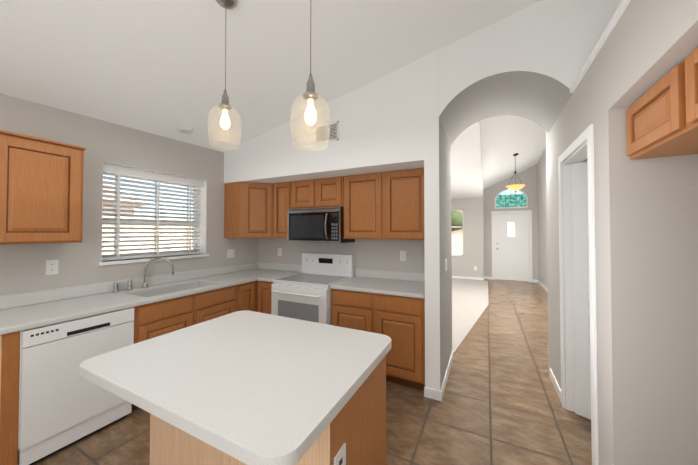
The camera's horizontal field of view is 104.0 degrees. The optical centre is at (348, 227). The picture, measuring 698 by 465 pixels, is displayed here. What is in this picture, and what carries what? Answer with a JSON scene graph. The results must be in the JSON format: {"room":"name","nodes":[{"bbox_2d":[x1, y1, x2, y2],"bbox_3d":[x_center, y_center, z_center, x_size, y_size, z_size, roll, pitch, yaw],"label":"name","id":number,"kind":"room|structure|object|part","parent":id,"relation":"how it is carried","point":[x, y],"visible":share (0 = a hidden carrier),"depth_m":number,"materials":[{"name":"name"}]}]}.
{"room":"kitchen","nodes":[
{"label":"kitchen","id":0,"kind":"room"},
{"bbox_2d":[0,93,257,295],"bbox_3d":[-1.417,0.239,4.478,0.240,2.620,12.050,0,-1,27],"label":"wall","id":1,"kind":"structure","parent":0,"point":[22,268],"depth_m":2.48,"materials":[{"name":"grey paint"}]},
{"bbox_2d":[0,130,85,244],"bbox_3d":[-2.331,-0.257,2.006,0.351,0.746,0.480,0,-1,27],"label":"upper cabinet","id":2,"kind":"object","parent":1,"relation":"attached to","point":[41,190],"visible":1,"depth_m":1.93,"materials":[{"name":"brown wood"}]},
{"bbox_2d":[45,260,57,274],"bbox_3d":[-2.415,0.323,2.219,0.008,0.118,0.072,0,-1,27],"label":"outlet","id":3,"kind":"object","parent":1,"relation":"attached to","point":[51,268],"visible":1,"depth_m":2.21,"materials":[{"name":"white plastic"}]},
{"bbox_2d":[0,262,255,320],"bbox_3d":[-1.760,0.667,2.913,0.544,0.314,2.637,0,-1,27],"label":"backsplash","id":4,"kind":"structure","parent":1,"relation":"attached to","point":[198,300],"depth_m":2.52,"materials":[{"name":"white stone"}]},
{"bbox_2d":[102,163,202,260],"bbox_3d":[-2.125,-0.140,3.027,0.078,0.920,1.034,0,-1,27],"label":"window blinds","id":5,"kind":"object","parent":1,"relation":"attached to","point":[118,172],"visible":0.81,"depth_m":2.95,"materials":[{"name":"white plastic"}]},
{"bbox_2d":[98,161,208,265],"bbox_3d":[-2.135,-0.124,3.032,0.265,0.960,1.100,0,-1,27],"label":"window","id":6,"kind":"structure","parent":1,"relation":"attached to","point":[202,216],"depth_m":3.23,"materials":[{"name":"white"}]},
{"bbox_2d":[227,249,234,257],"bbox_3d":[-1.632,0.358,3.773,0.008,0.118,0.115,0,-1,27],"label":"outlet","id":7,"kind":"object","parent":1,"relation":"attached to","point":[230,253],"visible":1,"depth_m":3.76,"materials":[{"name":"white plastic"}]},
{"bbox_2d":[0,0,540,151],"bbox_3d":[-0.193,-1.606,0.559,6.100,1.535,6.100,0,-1,27],"label":"ceiling","id":8,"kind":"structure","parent":0,"point":[156,67],"depth_m":2.04,"materials":[{"name":"white paint"}]},
{"bbox_2d":[177,126,193,132],"bbox_3d":[-1.764,-1.052,2.944,0.160,0.034,0.160,0,-1,27],"label":"smoke detector","id":9,"kind":"object","parent":8,"relation":"attached to","point":[184,129],"visible":0.94,"depth_m":2.91,"materials":[{"name":"white plastic"}]},
{"bbox_2d":[208,0,241,149],"bbox_3d":[-0.731,-0.924,1.615,0.184,0.891,0.184,0,-1,27],"label":"pendant light","id":10,"kind":"object","parent":8,"relation":"hanging from","point":[224,120],"visible":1,"depth_m":1.61,"materials":[{"name":"glass"}]},
{"bbox_2d":[290,0,329,150],"bbox_3d":[-0.178,-0.939,1.269,0.184,1.129,0.184,0,-1,27],"label":"pendant light","id":11,"kind":"object","parent":8,"relation":"hanging from","point":[310,94],"visible":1,"depth_m":1.25,"materials":[{"name":"glass"}]},
{"bbox_2d":[33,279,591,464],"bbox_3d":[1.269,1.593,3.410,6.100,0.120,12.600,0,-1,27],"label":"floor","id":12,"kind":"structure","parent":0,"point":[499,403],"depth_m":2.20,"materials":[{"name":"brown tile"}]},
{"bbox_2d":[17,307,133,464],"bbox_3d":[-2.125,1.075,2.055,0.605,0.870,0.596,0,-1,27],"label":"dishwasher","id":13,"kind":"object","parent":12,"relation":"on","point":[63,403],"visible":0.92,"depth_m":1.83,"materials":[{"name":"white"}]},
{"bbox_2d":[132,305,223,404],"bbox_3d":[-1.758,1.184,2.776,0.440,0.675,0.790,0,-1,27],"label":"base cabinet","id":14,"kind":"object","parent":12,"relation":"on","point":[142,332],"depth_m":2.47,"materials":[{"name":"brown wood"}]},
{"bbox_2d":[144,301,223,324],"bbox_3d":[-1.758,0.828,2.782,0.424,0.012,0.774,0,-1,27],"label":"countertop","id":15,"kind":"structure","parent":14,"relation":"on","point":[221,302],"depth_m":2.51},
{"bbox_2d":[133,283,210,296],"bbox_3d":[-1.758,0.740,2.783,0.424,0.188,0.774,0,-1,27],"label":"sink basin","id":16,"kind":"object","parent":15,"relation":"in","point":[184,286],"depth_m":2.90,"materials":[{"name":"white ceramic"}]},
{"bbox_2d":[80,310,390,464],"bbox_3d":[-0.466,1.040,1.309,1.140,0.916,0.910,0,-1,27],"label":"kitchen island","id":17,"kind":"object","parent":12,"relation":"on","point":[245,387],"visible":1,"depth_m":1.10,"materials":[{"name":"brown wood"}]},
{"bbox_2d":[334,443,345,464],"bbox_3d":[-0.032,0.873,0.987,0.007,0.130,0.080,0,-1,27],"label":"outlet","id":18,"kind":"object","parent":17,"relation":"attached to","point":[340,454],"depth_m":0.99,"materials":[{"name":"white plastic"}]},
{"bbox_2d":[224,281,255,314],"bbox_3d":[-1.513,1.093,3.304,0.626,0.874,0.370,0,-1,27],"label":"base cabinet","id":19,"kind":"object","parent":12,"relation":"on","point":[241,297],"depth_m":3.14,"materials":[{"name":"brown wood"}]},
{"bbox_2d":[0,269,287,336],"bbox_3d":[-1.720,0.629,2.893,0.635,0.038,2.637,0,-1,27],"label":"countertop","id":20,"kind":"structure","parent":19,"relation":"on","point":[23,317],"depth_m":2.21,"materials":[{"name":"white stone"}]},
{"bbox_2d":[257,281,272,313],"bbox_3d":[-0.872,1.098,3.582,0.288,0.874,0.626,0,-1,27],"label":"base cabinet","id":21,"kind":"object","parent":12,"relation":"on","point":[264,289],"depth_m":3.32,"materials":[{"name":"brown wood"}]},
{"bbox_2d":[256,273,291,311],"bbox_3d":[-1.297,1.100,3.732,0.626,0.874,0.712,0,-1,27],"label":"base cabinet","id":22,"kind":"object","parent":12,"relation":"on","point":[267,279],"depth_m":3.38,"materials":[{"name":"brown wood"}]},
{"bbox_2d":[271,253,353,324],"bbox_3d":[-0.435,0.935,3.276,0.758,1.190,0.722,0,-1,27],"label":"electric range","id":23,"kind":"object","parent":12,"relation":"on","point":[306,294],"visible":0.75,"depth_m":3.10,"materials":[{"name":"white metal"}]},
{"bbox_2d":[331,289,372,331],"bbox_3d":[0.162,1.090,3.061,0.489,0.874,0.626,0,-1,27],"label":"base cabinet","id":24,"kind":"object","parent":12,"relation":"on","point":[351,308],"depth_m":2.78,"materials":[{"name":"brown wood"}]},
{"bbox_2d":[373,293,424,389],"bbox_3d":[0.599,1.086,2.841,0.490,0.874,0.626,0,-1,27],"label":"base cabinet","id":25,"kind":"object","parent":12,"relation":"on","point":[391,304],"depth_m":2.55,"materials":[{"name":"brown wood"}]},
{"bbox_2d":[330,277,424,296],"bbox_3d":[0.379,0.630,2.956,0.980,0.038,0.636,0,-1,27],"label":"countertop","id":26,"kind":"structure","parent":25,"relation":"on","point":[366,284],"depth_m":2.87,"materials":[{"name":"white stone"}]},
{"bbox_2d":[224,57,423,183],"bbox_3d":[-0.296,-1.234,3.506,2.660,1.265,0.920,0,-1,27],"label":"soffit","id":27,"kind":"structure","parent":0,"point":[381,124],"depth_m":2.83,"materials":[{"name":"white paint"}]},
{"bbox_2d":[315,121,338,143],"bbox_3d":[-0.246,-1.025,2.957,0.300,0.200,0.007,0,-1,27],"label":"air vent register","id":28,"kind":"object","parent":27,"relation":"attached to","point":[334,132],"visible":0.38,"depth_m":2.94,"materials":[{"name":"white metal"}]},
{"bbox_2d":[258,238,424,276],"bbox_3d":[-0.156,0.468,3.755,2.660,2.140,0.300,0,-1,27],"label":"wall","id":29,"kind":"structure","parent":0,"point":[377,254],"depth_m":3.42,"materials":[{"name":"grey paint"}]},
{"bbox_2d":[224,182,273,237],"bbox_3d":[-1.275,-0.225,3.818,0.609,0.733,0.609,0,-1,27],"label":"upper cabinet","id":30,"kind":"object","parent":29,"relation":"attached to","point":[248,209],"visible":0.92,"depth_m":3.60,"materials":[{"name":"brown wood"}]},
{"bbox_3d":[-1.204,-0.228,3.603,0.358,0.721,0.020,0,-1,-18],"label":"cabinet corner door","id":31,"kind":"part","parent":30,"relation":"part of","materials":[{"name":"brown wood"}]},
{"bbox_2d":[256,262,301,272],"bbox_3d":[-1.001,0.578,3.998,0.887,0.100,0.019,0,-1,27],"label":"backsplash","id":32,"kind":"structure","parent":29,"relation":"attached to","point":[259,265],"depth_m":3.99,"materials":[{"name":"white stone"}]},
{"bbox_2d":[278,248,281,255],"bbox_3d":[-1.021,0.362,4.019,0.072,0.118,0.008,0,-1,27],"label":"outlet","id":33,"kind":"object","parent":29,"relation":"attached to","point":[279,251],"visible":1,"depth_m":4.01,"materials":[{"name":"white plastic"}]},
{"bbox_2d":[274,182,289,237],"bbox_3d":[-0.810,-0.226,3.729,0.290,0.733,0.344,0,-1,27],"label":"upper cabinet","id":34,"kind":"object","parent":29,"relation":"attached to","point":[281,191],"depth_m":3.58,"materials":[{"name":"brown wood"}]},
{"bbox_2d":[290,179,313,208],"bbox_3d":[-0.507,-0.417,3.579,0.379,0.355,0.344,0,-1,27],"label":"upper cabinet","id":35,"kind":"object","parent":29,"relation":"attached to","point":[301,192],"depth_m":3.43,"materials":[{"name":"brown wood"}]},
{"bbox_2d":[314,176,341,207],"bbox_3d":[-0.168,-0.420,3.409,0.379,0.355,0.344,0,-1,27],"label":"upper cabinet","id":36,"kind":"object","parent":29,"relation":"attached to","point":[327,191],"depth_m":3.26,"materials":[{"name":"brown wood"}]},
{"bbox_2d":[288,207,354,242],"bbox_3d":[-0.363,-0.026,3.436,0.754,0.418,0.459,0,-1,27],"label":"microwave","id":37,"kind":"object","parent":36,"relation":"attached to","point":[321,225],"visible":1,"depth_m":3.26,"materials":[{"name":"black plastic"}]},
{"bbox_2d":[342,172,381,238],"bbox_3d":[0.224,-0.234,3.208,0.490,0.733,0.344,0,-1,27],"label":"upper cabinet","id":38,"kind":"object","parent":29,"relation":"attached to","point":[361,193],"depth_m":3.05,"materials":[{"name":"brown wood"}]},
{"bbox_2d":[355,269,424,280],"bbox_3d":[0.518,0.565,3.232,0.980,0.100,0.020,0,-1,27],"label":"backsplash","id":39,"kind":"structure","parent":29,"relation":"attached to","point":[393,275],"depth_m":3.23,"materials":[{"name":"white stone"}]},
{"bbox_2d":[382,168,423,239],"bbox_3d":[0.662,-0.238,2.987,0.490,0.733,0.344,0,-1,27],"label":"upper cabinet","id":40,"kind":"object","parent":29,"relation":"attached to","point":[385,205],"depth_m":2.84,"materials":[{"name":"brown wood"}]},
{"bbox_2d":[400,251,405,260],"bbox_3d":[0.631,0.329,3.187,0.072,0.118,0.008,0,-1,27],"label":"outlet","id":41,"kind":"object","parent":29,"relation":"attached to","point":[402,255],"visible":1,"depth_m":3.18,"materials":[{"name":"white plastic"}]},
{"bbox_2d":[424,50,451,390],"bbox_3d":[0.950,-0.177,2.859,0.132,3.400,0.922,0,-1,27],"label":"wall","id":42,"kind":"structure","parent":0,"point":[438,245],"depth_m":2.46,"materials":[{"name":"grey paint"}]},
{"bbox_2d":[435,350,452,400],"bbox_3d":[0.995,1.480,2.798,0.043,0.085,0.923,0,-1,27],"label":"baseboard","id":43,"kind":"structure","parent":42,"relation":"attached to","point":[438,394],"depth_m":2.54,"materials":[{"name":"white wood"}]},
{"bbox_2d":[451,197,483,277],"bbox_3d":[2.750,-0.324,9.247,3.240,3.900,0.500,0,-1,27],"label":"wall","id":44,"kind":"structure","parent":0,"point":[473,256],"depth_m":8.44,"materials":[{"name":"grey paint"}]},
{"bbox_2d":[451,209,463,255],"bbox_3d":[3.228,0.162,8.964,1.020,1.520,0.040,0,-1,27],"label":"window","id":45,"kind":"structure","parent":44,"relation":"in","point":[458,227],"depth_m":8.80,"materials":[{"name":"white"}]},
{"bbox_2d":[452,276,484,279],"bbox_3d":[2.645,1.580,8.983,3.243,0.085,0.016,0,-1,27],"label":"baseboard","id":46,"kind":"structure","parent":44,"relation":"attached to","point":[459,277],"depth_m":8.45,"materials":[{"name":"white wood"}]},
{"bbox_2d":[452,278,488,354],"bbox_3d":[1.386,1.573,6.376,3.340,0.013,5.800,0,-1,27],"label":"floor","id":47,"kind":"structure","parent":0,"point":[470,302],"depth_m":5.43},
{"bbox_2d":[451,115,545,198],"bbox_3d":[2.083,-1.870,6.304,5.000,1.985,6.800,0,-1,27],"label":"ceiling","id":48,"kind":"structure","parent":0,"point":[483,151],"depth_m":6.02,"materials":[{"name":"white paint"}]},
{"bbox_2d":[506,153,524,191],"bbox_3d":[4.052,-1.324,6.647,0.410,0.936,0.410,0,-1,27],"label":"pendant light","id":49,"kind":"object","parent":48,"relation":"hanging from","point":[514,187],"visible":0.96,"depth_m":6.57,"materials":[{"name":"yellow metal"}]},
{"bbox_2d":[483,165,537,279],"bbox_3d":[4.910,-0.338,8.354,1.420,3.900,0.150,0,-1,27],"label":"wall","id":50,"kind":"structure","parent":0,"point":[528,177],"depth_m":8.24,"materials":[{"name":"grey paint"}]},
{"bbox_2d":[496,189,526,207],"bbox_3d":[4.935,-0.894,8.325,0.860,0.590,0.007,0,-1,27],"label":"window","id":51,"kind":"structure","parent":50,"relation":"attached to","point":[510,198],"depth_m":8.32,"materials":[{"name":"teal glass"}]},
{"bbox_2d":[495,213,528,281],"bbox_3d":[4.922,0.592,8.275,0.872,2.014,0.085,0,-1,27],"label":"entry door","id":52,"kind":"structure","parent":50,"relation":"in","point":[511,248],"depth_m":8.26,"materials":[{"name":"white wood"}]},
{"bbox_2d":[491,189,532,281],"bbox_3d":[4.941,0.211,8.320,1.050,2.801,0.168,0,-1,27],"label":"door frame","id":53,"kind":"structure","parent":50,"relation":"attached to","point":[529,212],"depth_m":8.18,"materials":[{"name":"white wood"}]},
{"bbox_2d":[438,0,621,144],"bbox_3d":[2.263,-1.687,2.223,2.810,1.400,0.920,0,-1,27],"label":"wall","id":54,"kind":"structure","parent":0,"point":[529,62],"depth_m":2.23,"materials":[{"name":"white paint"}]},
{"bbox_2d":[537,147,547,287],"bbox_3d":[4.285,-0.386,5.405,0.120,3.900,6.380,0,-1,27],"label":"wall","id":55,"kind":"structure","parent":0,"point":[542,221],"depth_m":7.29,"materials":[{"name":"grey paint"}]},
{"bbox_2d":[537,280,547,291],"bbox_3d":[4.148,1.520,5.248,0.013,0.085,6.030,0,-1,27],"label":"baseboard","id":56,"kind":"structure","parent":55,"relation":"attached to","point":[538,281],"depth_m":7.22,"materials":[{"name":"white wood"}]},
{"bbox_2d":[546,132,550,367],"bbox_3d":[2.483,-0.430,2.674,0.880,3.900,0.120,0,-1,27],"label":"wall","id":57,"kind":"structure","parent":0,"point":[548,265],"depth_m":2.86,"materials":[{"name":"grey paint"}]},
{"bbox_2d":[570,0,630,92],"bbox_3d":[1.373,-1.047,-0.586,1.880,0.030,4.880,0,-1,27],"label":"wall","id":58,"kind":"structure","parent":0,"point":[619,11],"depth_m":1.47,"materials":[{"name":"white paint"}]},
{"bbox_2d":[548,0,697,464],"bbox_3d":[0.812,0.230,0.191,0.120,2.500,5.800,0,-1,27],"label":"wall","id":59,"kind":"structure","parent":0,"point":[647,46],"depth_m":1.41,"materials":[{"name":"grey paint"}]},
{"bbox_2d":[548,366,560,400],"bbox_3d":[1.947,1.476,2.570,0.013,0.085,0.495,0,-1,27],"label":"baseboard","id":60,"kind":"structure","parent":59,"relation":"attached to","point":[553,379],"depth_m":2.57,"materials":[{"name":"white wood"}]},
{"bbox_2d":[558,124,598,464],"bbox_3d":[1.696,0.446,1.960,0.136,2.125,0.830,0,-1,27],"label":"door frame","id":61,"kind":"structure","parent":59,"relation":"attached to","point":[585,150],"depth_m":2.25,"materials":[{"name":"white wood"}]},
{"bbox_2d":[572,161,590,419],"bbox_3d":[2.053,0.484,1.982,0.185,2.026,0.656,1,-1,-41],"label":"closet door","id":62,"kind":"structure","parent":59,"relation":"in","point":[581,290],"depth_m":2.18,"materials":[{"name":"white wood"}]},
{"bbox_2d":[640,154,697,464],"bbox_3d":[1.625,0.240,0.772,0.810,2.500,1.170,0,-1,27],"label":"wall","id":63,"kind":"structure","parent":0,"point":[669,202],"depth_m":1.32,"materials":[{"name":"grey paint"}]},
{"bbox_2d":[626,47,697,159],"bbox_3d":[1.487,-0.489,0.854,0.620,0.270,0.922,0,-1,27],"label":"upper cabinet","id":64,"kind":"object","parent":63,"relation":"attached to","point":[662,117],"visible":1,"depth_m":1.11,"materials":[{"name":"brown wood"}]},
{"label":"outside","id":65,"kind":"structure","parent":0,"visible":0},
{"bbox_3d":[-1.411,1.860,4.197,80.000,0.370,80.000,0,-1,27],"label":"ground","id":66,"kind":"structure","parent":65,"visible":0},
{"bbox_2d":[102,184,148,218],"bbox_3d":[-15.492,-0.256,6.289,7.800,3.930,15.800,0,-1,27],"label":"house","id":67,"kind":"structure","parent":66,"relation":"on","point":[120,204],"depth_m":11.16,"materials":[{"name":"beige paint"}]},
{"bbox_2d":[102,225,191,254],"bbox_3d":[-5.162,0.791,6.105,0.320,1.830,28.000,0,-1,27],"label":"fence","id":68,"kind":"object","parent":66,"relation":"on","point":[123,243],"depth_m":6.47,"materials":[{"name":"beige paint"}]},
{"bbox_2d":[451,210,462,230],"bbox_3d":[4.296,0.095,12.387,1.981,3.415,1.614,0,-1,27],"label":"tree","id":69,"kind":"object","parent":66,"relation":"on","point":[453,221],"depth_m":11.65,"materials":[{"name":"green plant"}]},
{"bbox_2d":[452,210,462,254],"bbox_3d":[9.154,-0.255,21.865,15.800,4.430,7.800,0,-1,27],"label":"house","id":70,"kind":"structure","parent":66,"relation":"on","point":[458,243],"depth_m":18.77,"materials":[{"name":"beige paint"}]}
]}

